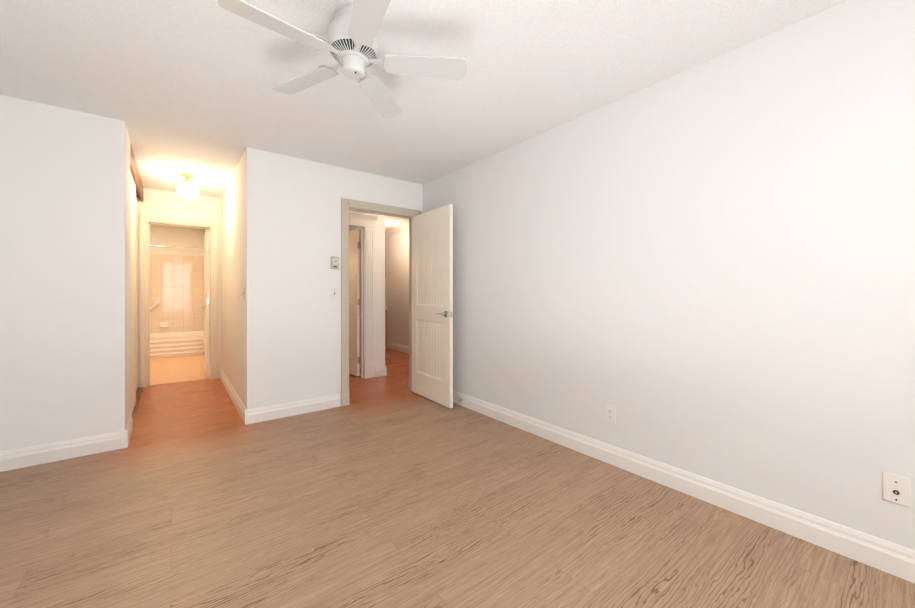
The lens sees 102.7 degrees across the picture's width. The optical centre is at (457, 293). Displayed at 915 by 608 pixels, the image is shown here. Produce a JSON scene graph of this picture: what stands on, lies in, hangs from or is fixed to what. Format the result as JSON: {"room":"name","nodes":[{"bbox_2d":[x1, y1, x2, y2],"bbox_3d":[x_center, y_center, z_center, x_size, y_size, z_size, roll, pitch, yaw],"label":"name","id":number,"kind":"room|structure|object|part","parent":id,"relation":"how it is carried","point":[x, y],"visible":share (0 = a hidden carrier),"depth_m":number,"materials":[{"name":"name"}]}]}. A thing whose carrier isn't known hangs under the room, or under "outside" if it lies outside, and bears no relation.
{"room":"empty bedroom","nodes":[
{"label":"empty bedroom","id":0,"kind":"room"},
{"bbox_2d":[150,225,204,255],"bbox_3d":[-5.788,-0.072,7.064,1.510,2.440,0.120,0,0,-38],"label":"wall","id":1,"kind":"structure","parent":0,"point":[174,236],"depth_m":7.19,"materials":[{"name":"white paint"}]},
{"bbox_2d":[150,254,203,333],"bbox_3d":[-5.748,0.198,7.012,1.508,1.900,0.012,0,0,-38],"label":"wall tile","id":2,"kind":"structure","parent":1,"relation":"attached to","point":[177,286],"depth_m":7.18,"materials":[{"name":"beige tile"}]},
{"bbox_2d":[159,322,167,326],"bbox_3d":[-5.648,0.598,7.038,0.140,0.100,0.070,0,0,-38],"label":"soap dish","id":3,"kind":"object","parent":2,"relation":"attached to","point":[163,324],"visible":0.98,"depth_m":7.03,"materials":[{"name":"white ceramic"}]},
{"bbox_2d":[138,188,220,386],"bbox_3d":[-3.792,-0.070,4.588,1.630,2.440,0.120,0,0,-38],"label":"wall","id":4,"kind":"structure","parent":0,"point":[168,203],"depth_m":4.72,"materials":[{"name":"white paint"}]},
{"bbox_2d":[136,194,137,390],"bbox_3d":[-3.613,-0.015,4.078,0.028,2.308,0.896,0,0,-38],"label":"closet door","id":5,"kind":"structure","parent":4,"relation":"in","point":[136,292],"depth_m":4.35,"materials":[{"name":"beige wood"}]},
{"bbox_2d":[139,214,217,387],"bbox_3d":[-3.583,0.093,4.740,0.803,2.114,0.145,0,0,-38],"label":"door frame","id":6,"kind":"structure","parent":4,"relation":"attached to","point":[144,219],"depth_m":4.54,"materials":[{"name":"beige wood"}]},
{"bbox_2d":[200,229,208,376],"bbox_3d":[-3.579,0.133,5.226,0.154,2.010,0.635,0,0,-37],"label":"door leaf","id":7,"kind":"structure","parent":4,"relation":"in","point":[205,307],"depth_m":4.98,"materials":[{"name":"beige wood"}]},
{"bbox_2d":[0,95,415,451],"bbox_3d":[-1.909,-0.069,3.479,3.245,2.440,0.460,0,0,-38],"label":"wall","id":8,"kind":"structure","parent":0,"point":[65,320],"depth_m":2.66,"materials":[{"name":"white paint"}]},
{"bbox_2d":[0,430,127,471],"bbox_3d":[-2.758,1.089,2.520,0.726,0.125,0.017,0,0,-38],"label":"baseboard","id":9,"kind":"structure","parent":8,"relation":"attached to","point":[39,454],"depth_m":2.53,"materials":[{"name":"white wood"}]},
{"bbox_2d":[125,415,132,444],"bbox_3d":[-2.619,1.089,2.920,0.017,0.125,0.476,0,0,-38],"label":"baseboard","id":10,"kind":"structure","parent":8,"relation":"attached to","point":[129,427],"depth_m":2.91,"materials":[{"name":"white wood"}]},
{"bbox_2d":[130,143,142,201],"bbox_3d":[-3.345,-1.204,3.757,0.098,0.170,1.740,0,0,-38],"label":"trim","id":11,"kind":"structure","parent":8,"relation":"attached to","point":[136,177],"depth_m":3.63,"materials":[{"name":"brown wood"}]},
{"bbox_2d":[132,387,142,418],"bbox_3d":[-3.341,1.147,3.762,0.088,0.008,1.731,0,0,-38],"label":"trim","id":12,"kind":"structure","parent":8,"relation":"attached to","point":[139,392],"depth_m":3.98,"materials":[{"name":"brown wood"}]},
{"bbox_2d":[245,394,340,424],"bbox_3d":[-1.529,1.089,3.473,0.849,0.125,0.017,0,0,-38],"label":"baseboard","id":13,"kind":"structure","parent":8,"relation":"attached to","point":[266,413],"depth_m":3.44,"materials":[{"name":"white wood"}]},
{"bbox_2d":[331,288,337,298],"bbox_3d":[-1.239,0.001,3.696,0.072,0.116,0.019,0,0,-38],"label":"bedroom light switch","id":14,"kind":"object","parent":8,"relation":"attached to","point":[334,293],"visible":1,"depth_m":3.70,"materials":[{"name":"white plastic"}]},
{"bbox_2d":[331,256,338,268],"bbox_3d":[-1.233,-0.309,3.688,0.080,0.124,0.039,0,0,-38],"label":"thermostat","id":15,"kind":"object","parent":8,"relation":"attached to","point":[334,262],"visible":0.96,"depth_m":3.68,"materials":[{"name":"grey plastic"}]},
{"bbox_2d":[341,198,421,406],"bbox_3d":[-0.844,0.088,4.077,0.966,2.124,0.150,0,0,-38],"label":"door frame","id":16,"kind":"structure","parent":8,"relation":"attached to","point":[346,204],"depth_m":3.77,"materials":[{"name":"beige wood"}]},
{"bbox_2d":[412,204,453,407],"bbox_3d":[-0.291,0.128,3.951,0.154,2.022,0.790,0,0,-36],"label":"door","id":17,"kind":"structure","parent":8,"relation":"in","point":[432,305],"depth_m":3.88,"materials":[{"name":"beige wood"}]},
{"bbox_2d":[221,152,244,405],"bbox_3d":[-2.521,-0.070,4.182,0.120,2.440,2.080,0,0,-38],"label":"wall","id":18,"kind":"structure","parent":0,"point":[233,282],"depth_m":3.89,"materials":[{"name":"white paint"}]},
{"bbox_2d":[220,369,246,423],"bbox_3d":[-2.533,1.088,4.087,0.017,0.125,2.216,0,0,-38],"label":"baseboard","id":19,"kind":"structure","parent":18,"relation":"attached to","point":[236,401],"depth_m":3.83,"materials":[{"name":"white wood"}]},
{"bbox_2d":[365,213,384,367],"bbox_3d":[-1.170,-0.070,5.104,0.295,2.440,0.120,0,0,-38],"label":"wall","id":20,"kind":"structure","parent":0,"point":[379,293],"depth_m":5.09,"materials":[{"name":"white paint"}]},
{"bbox_2d":[375,366,386,376],"bbox_3d":[-1.066,1.087,5.098,0.171,0.125,0.017,0,0,-38],"label":"baseboard","id":21,"kind":"structure","parent":20,"relation":"attached to","point":[380,371],"depth_m":5.09,"materials":[{"name":"white wood"}]},
{"bbox_2d":[385,238,385,277],"bbox_3d":[-1.558,-0.611,6.283,0.529,0.720,0.400,0,0,-38],"label":"upper cabinet","id":22,"kind":"object","parent":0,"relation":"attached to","point":[385,238],"depth_m":6.29,"materials":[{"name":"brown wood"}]},
{"bbox_2d":[385,231,408,346],"bbox_3d":[-0.739,-0.071,6.862,0.120,2.440,4.130,0,0,-38],"label":"wall","id":23,"kind":"structure","parent":0,"point":[397,280],"depth_m":7.37,"materials":[{"name":"white paint"}]},
{"bbox_2d":[385,225,408,236],"bbox_3d":[-0.779,-1.246,6.753,0.075,0.090,4.010,0,0,-38],"label":"crown molding","id":24,"kind":"structure","parent":23,"relation":"attached to","point":[405,228],"depth_m":7.28,"materials":[{"name":"white wood"}]},
{"bbox_2d":[387,342,408,353],"bbox_3d":[-0.757,1.086,6.773,0.017,0.125,4.010,0,0,-38],"label":"baseboard","id":25,"kind":"structure","parent":23,"relation":"attached to","point":[398,347],"depth_m":7.31,"materials":[{"name":"white wood"}]},
{"bbox_2d":[416,184,422,213],"bbox_3d":[-0.486,-0.070,4.369,0.095,2.440,0.120,0,0,-38],"label":"wall","id":26,"kind":"structure","parent":0,"point":[419,196],"depth_m":4.32,"materials":[{"name":"white paint"}]},
{"bbox_2d":[0,0,847,230],"bbox_3d":[-1.420,-1.339,3.921,4.800,0.100,10.440,0,0,-38],"label":"ceiling","id":27,"kind":"structure","parent":0,"point":[178,87],"depth_m":2.12,"materials":[{"name":"white paint"}]},
{"bbox_2d":[130,169,135,414],"bbox_3d":[-3.074,-0.015,3.438,0.028,2.308,0.896,0,0,-38],"label":"closet door","id":28,"kind":"structure","parent":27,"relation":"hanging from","point":[133,274],"depth_m":3.62,"materials":[{"name":"beige wood"}]},
{"bbox_2d":[176,173,198,199],"bbox_3d":[-2.944,-1.155,3.992,0.196,0.268,0.196,0,0,-38],"label":"globe pendant light","id":29,"kind":"object","parent":27,"relation":"hanging from","point":[186,188],"visible":1,"depth_m":3.94,"materials":[{"name":"white glass"}]},
{"bbox_3d":[-2.944,-1.119,3.992,0.196,0.196,0.196,0,0,-38],"label":"glass","id":30,"kind":"part","parent":29,"relation":"part of","materials":[{"name":"white glass"}]},
{"bbox_2d":[218,0,466,117],"bbox_3d":[-0.502,-1.154,1.688,1.015,0.268,1.032,0,0,-38],"label":"fan","id":31,"kind":"object","parent":27,"relation":"hanging from","point":[351,46],"visible":1,"depth_m":1.67,"materials":[{"name":"white plastic"}]},
{"bbox_2d":[0,348,914,607],"bbox_3d":[-1.420,1.199,3.923,4.800,0.104,10.440,0,0,-38],"label":"floor","id":32,"kind":"structure","parent":0,"point":[390,489],"depth_m":1.82,"materials":[{"name":"brown wood"}]},
{"bbox_2d":[150,331,203,358],"bbox_3d":[-5.506,0.956,6.701,1.478,0.385,0.769,0,0,-38],"label":"bathtub","id":33,"kind":"object","parent":32,"relation":"on","point":[172,344],"visible":0.4,"depth_m":6.62,"materials":[{"name":"white ceramic"}]},
{"bbox_2d":[385,310,386,354],"bbox_3d":[-1.550,0.709,6.290,0.549,0.880,0.400,0,0,-38],"label":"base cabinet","id":34,"kind":"object","parent":32,"relation":"on","point":[385,310],"depth_m":6.28,"materials":[{"name":"brown wood"}]},
{"bbox_2d":[423,0,914,549],"bbox_3d":[1.113,-0.068,2.483,0.120,2.440,5.060,0,0,-38],"label":"wall","id":35,"kind":"structure","parent":0,"point":[705,270],"depth_m":1.95,"materials":[{"name":"white paint"}]},
{"bbox_2d":[605,404,614,423],"bbox_3d":[1.035,0.817,2.480,0.010,0.116,0.072,0,0,-38],"label":"electrical outlet","id":36,"kind":"object","parent":35,"relation":"attached to","point":[609,413],"visible":1,"depth_m":2.48,"materials":[{"name":"white plastic"}]},
{"bbox_2d":[453,390,914,583],"bbox_3d":[1.059,1.089,2.442,0.017,0.125,4.820,0,0,-38],"label":"baseboard","id":37,"kind":"structure","parent":35,"relation":"attached to","point":[891,558],"depth_m":1.92,"materials":[{"name":"white wood"}]},
{"bbox_2d":[883,472,909,506],"bbox_3d":[1.795,0.802,1.498,0.011,0.116,0.072,0,0,-38],"label":"outlet plate","id":38,"kind":"object","parent":35,"relation":"attached to","point":[896,489],"visible":1,"depth_m":1.50,"materials":[{"name":"white plastic"}]},
{"bbox_3d":[-1.618,-1.095,4.755,0.840,0.390,0.120,0,0,-38],"label":"wall","id":39,"kind":"structure","parent":0,"visible":0},
{"bbox_2d":[349,229,359,375],"bbox_3d":[-1.630,0.128,5.319,0.154,2.020,0.800,0,0,-43],"label":"door leaf","id":40,"kind":"structure","parent":39,"relation":"in","point":[354,302],"depth_m":5.08,"materials":[{"name":"beige wood"}]},
{"bbox_2d":[349,211,377,378],"bbox_3d":[-1.599,0.042,4.732,1.162,2.216,0.189,0,0,-38],"label":"door frame","id":41,"kind":"structure","parent":39,"relation":"attached to","point":[366,221],"depth_m":4.98,"materials":[{"name":"white wood"}]},
{"bbox_3d":[-3.269,-0.068,2.488,0.120,2.440,10.440,0,0,-38],"label":"wall","id":42,"kind":"structure","parent":0,"visible":0},
{"bbox_2d":[150,245,203,249],"bbox_3d":[-5.301,-0.831,6.436,1.486,0.060,0.060,0,0,-38],"label":"shower rod","id":43,"kind":"object","parent":42,"relation":"attached to","point":[176,247],"visible":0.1,"depth_m":6.58,"materials":[{"name":"silver metal"}]}
]}

